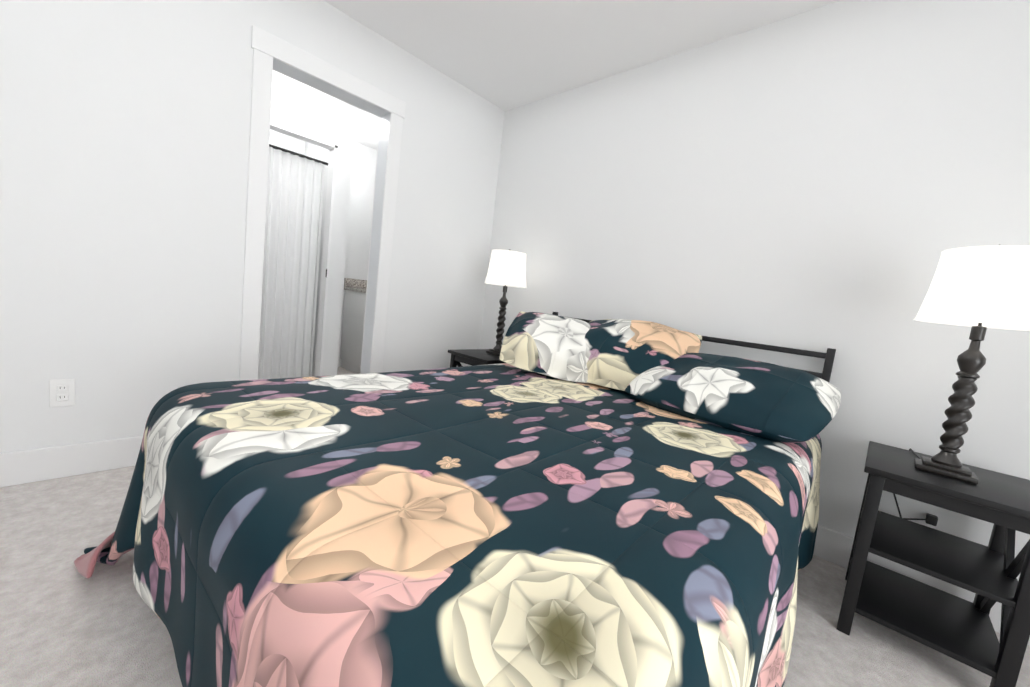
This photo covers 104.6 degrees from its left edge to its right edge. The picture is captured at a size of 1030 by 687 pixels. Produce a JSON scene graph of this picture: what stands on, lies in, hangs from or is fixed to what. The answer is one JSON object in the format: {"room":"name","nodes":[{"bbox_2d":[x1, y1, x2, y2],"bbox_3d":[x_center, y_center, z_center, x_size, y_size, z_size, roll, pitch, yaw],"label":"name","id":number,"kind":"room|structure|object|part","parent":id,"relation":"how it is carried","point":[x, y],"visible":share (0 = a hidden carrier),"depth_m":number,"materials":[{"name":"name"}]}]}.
{"room":"bedroom","nodes":[
{"label":"bedroom","id":0,"kind":"room"},
{"bbox_2d":[0,0,504,452],"bbox_3d":[-0.905,-0.641,2.631,0.120,2.440,3.117,12,8,42],"label":"wall","id":1,"kind":"structure","parent":0,"point":[124,139],"depth_m":1.80,"materials":[{"name":"white paint"}]},
{"bbox_2d":[49,379,74,406],"bbox_3d":[-1.898,0.207,1.670,0.010,0.116,0.072,12,8,42],"label":"electrical outlet","id":2,"kind":"object","parent":1,"relation":"attached to","point":[61,392],"visible":1,"depth_m":1.67,"materials":[{"name":"white plastic"}]},
{"bbox_2d":[0,436,142,487],"bbox_3d":[-1.787,0.504,1.856,0.016,0.140,0.813,12,8,42],"label":"baseboard","id":3,"kind":"structure","parent":1,"relation":"attached to","point":[55,462],"depth_m":1.70,"materials":[{"name":"white paint"}]},
{"bbox_2d":[239,25,405,380],"bbox_3d":[-1.159,-0.493,2.394,0.152,2.140,0.840,12,8,42],"label":"door frame","id":4,"kind":"structure","parent":1,"relation":"attached to","point":[267,47],"depth_m":2.17,"materials":[{"name":"white paint"}]},
{"bbox_2d":[270,70,355,375],"bbox_3d":[-2.042,-0.799,2.845,0.100,2.440,1.637,12,8,42],"label":"wall","id":5,"kind":"structure","parent":0,"point":[300,107],"depth_m":3.25,"materials":[{"name":"white paint"}]},
{"bbox_2d":[270,122,336,375],"bbox_3d":[-1.817,-0.601,3.131,0.113,2.040,0.650,12,8,42],"label":"door frame","id":6,"kind":"structure","parent":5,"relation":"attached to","point":[331,148],"depth_m":3.31,"materials":[{"name":"white paint"}]},
{"bbox_2d":[304,142,328,376],"bbox_3d":[-1.847,-0.874,3.741,0.850,2.440,0.060,12,8,42],"label":"wall","id":7,"kind":"structure","parent":0,"point":[316,152],"depth_m":3.65,"materials":[{"name":"white paint"}]},
{"bbox_2d":[269,129,376,366],"bbox_3d":[-2.312,-0.951,3.945,0.120,2.440,2.877,12,8,42],"label":"wall","id":8,"kind":"structure","parent":0,"point":[364,158],"depth_m":4.38,"materials":[{"name":"white paint"}]},
{"bbox_2d":[0,367,1029,686],"bbox_3d":[-0.580,0.805,1.524,6.700,0.100,4.550,12,8,42],"label":"floor","id":9,"kind":"structure","parent":0,"point":[64,621],"depth_m":1.20,"materials":[{"name":"carpet"}]},
{"bbox_2d":[340,278,366,373],"bbox_3d":[-1.448,-0.184,4.537,0.565,1.000,0.820,12,8,42],"label":"bathroom vanity","id":10,"kind":"object","parent":9,"relation":"on","point":[353,321],"visible":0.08,"depth_m":4.29,"materials":[{"name":"white"}]},
{"bbox_2d":[74,311,840,686],"bbox_3d":[0.064,0.359,1.435,1.806,0.950,2.180,12,8,40],"label":"bed","id":11,"kind":"object","parent":9,"relation":"on","point":[552,499],"visible":1,"depth_m":0.75,"materials":[{"name":"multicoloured fabric"}]},
{"bbox_2d":[499,311,606,384],"bbox_3d":[0.214,0.008,2.123,0.560,0.245,0.480,14,43,8],"label":"pillow","id":12,"kind":"object","parent":11,"relation":"on","point":[545,346],"depth_m":1.99,"materials":[{"name":"fabric"}]},
{"bbox_2d":[550,318,702,397],"bbox_3d":[0.552,0.048,2.029,0.700,0.248,0.520,12,45,40],"label":"pillow","id":13,"kind":"object","parent":11,"relation":"on","point":[610,355],"depth_m":1.90,"materials":[{"name":"multicoloured fabric"}]},
{"bbox_2d":[624,352,840,442],"bbox_3d":[0.880,0.194,1.654,0.580,0.231,0.740,-18,21,-39],"label":"pillow","id":14,"kind":"object","parent":11,"relation":"on","point":[764,402],"depth_m":1.48,"materials":[{"name":"fabric"}]},
{"bbox_2d":[448,349,505,367],"bbox_3d":[-0.199,0.362,2.845,0.410,0.580,0.460,12,8,42],"label":"nightstand","id":15,"kind":"object","parent":9,"relation":"on","point":[473,357],"visible":0.17,"depth_m":2.70,"materials":[{"name":"black wood"}]},
{"bbox_2d":[484,249,526,355],"bbox_3d":[-0.064,-0.148,2.840,0.300,1.024,0.395,12,8,42],"label":"lamp","id":16,"kind":"object","parent":15,"relation":"on","point":[507,268],"visible":0.85,"depth_m":2.67,"materials":[{"name":"white fabric"}]},
{"bbox_3d":[-0.053,-0.517,2.765,0.300,0.226,0.300,12,8,42],"label":"lamp shade","id":17,"kind":"part","parent":16,"relation":"part of","materials":[{"name":"fabric"}]},
{"bbox_2d":[836,441,1029,686],"bbox_3d":[1.403,0.715,1.350,0.410,0.580,0.460,12,8,42],"label":"nightstand","id":18,"kind":"object","parent":9,"relation":"on","point":[959,629],"visible":0.98,"depth_m":1.27,"materials":[{"name":"black wood"}]},
{"bbox_2d":[893,244,1029,525],"bbox_3d":[1.489,0.200,1.342,0.300,1.024,0.465,12,8,42],"label":"lamp","id":19,"kind":"object","parent":18,"relation":"on","point":[979,290],"visible":0.98,"depth_m":1.23,"materials":[{"name":"black plastic"}]},
{"bbox_3d":[1.497,0.558,1.471,0.138,0.290,0.266,12,8,42],"label":"cord","id":20,"kind":"part","parent":19,"relation":"part of","materials":[{"name":"black plastic"}]},
{"bbox_3d":[1.477,-0.169,1.242,0.300,0.226,0.300,12,8,42],"label":"lamp shade","id":21,"kind":"part","parent":19,"relation":"part of","materials":[{"name":"fabric"}]},
{"bbox_2d":[324,0,838,149],"bbox_3d":[-0.283,-1.703,1.251,6.700,0.100,4.550,12,8,42],"label":"ceiling","id":22,"kind":"structure","parent":0,"point":[505,55],"depth_m":2.20,"materials":[{"name":"white paint"}]},
{"bbox_2d":[479,0,1029,580],"bbox_3d":[1.379,-0.287,1.866,4.320,2.440,0.120,12,8,42],"label":"wall","id":23,"kind":"structure","parent":0,"point":[839,176],"depth_m":1.78,"materials":[{"name":"white paint"}]},
{"bbox_2d":[813,525,1029,645],"bbox_3d":[1.153,0.839,1.980,4.200,0.140,0.020,12,8,42],"label":"baseboard","id":24,"kind":"structure","parent":23,"relation":"attached to","point":[835,547],"depth_m":1.65,"materials":[{"name":"white paint"}]},
{"bbox_3d":[-2.928,-0.863,2.470,1.245,2.440,0.120,12,8,42],"label":"wall","id":25,"kind":"structure","parent":0,"visible":0},
{"bbox_2d":[258,144,327,378],"bbox_3d":[-2.282,-0.636,3.027,0.036,1.922,1.573,12,8,42],"label":"shower curtain","id":26,"kind":"object","parent":25,"relation":"hanging from","point":[294,200],"visible":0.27,"depth_m":3.41,"materials":[{"name":"white fabric"}]}
]}

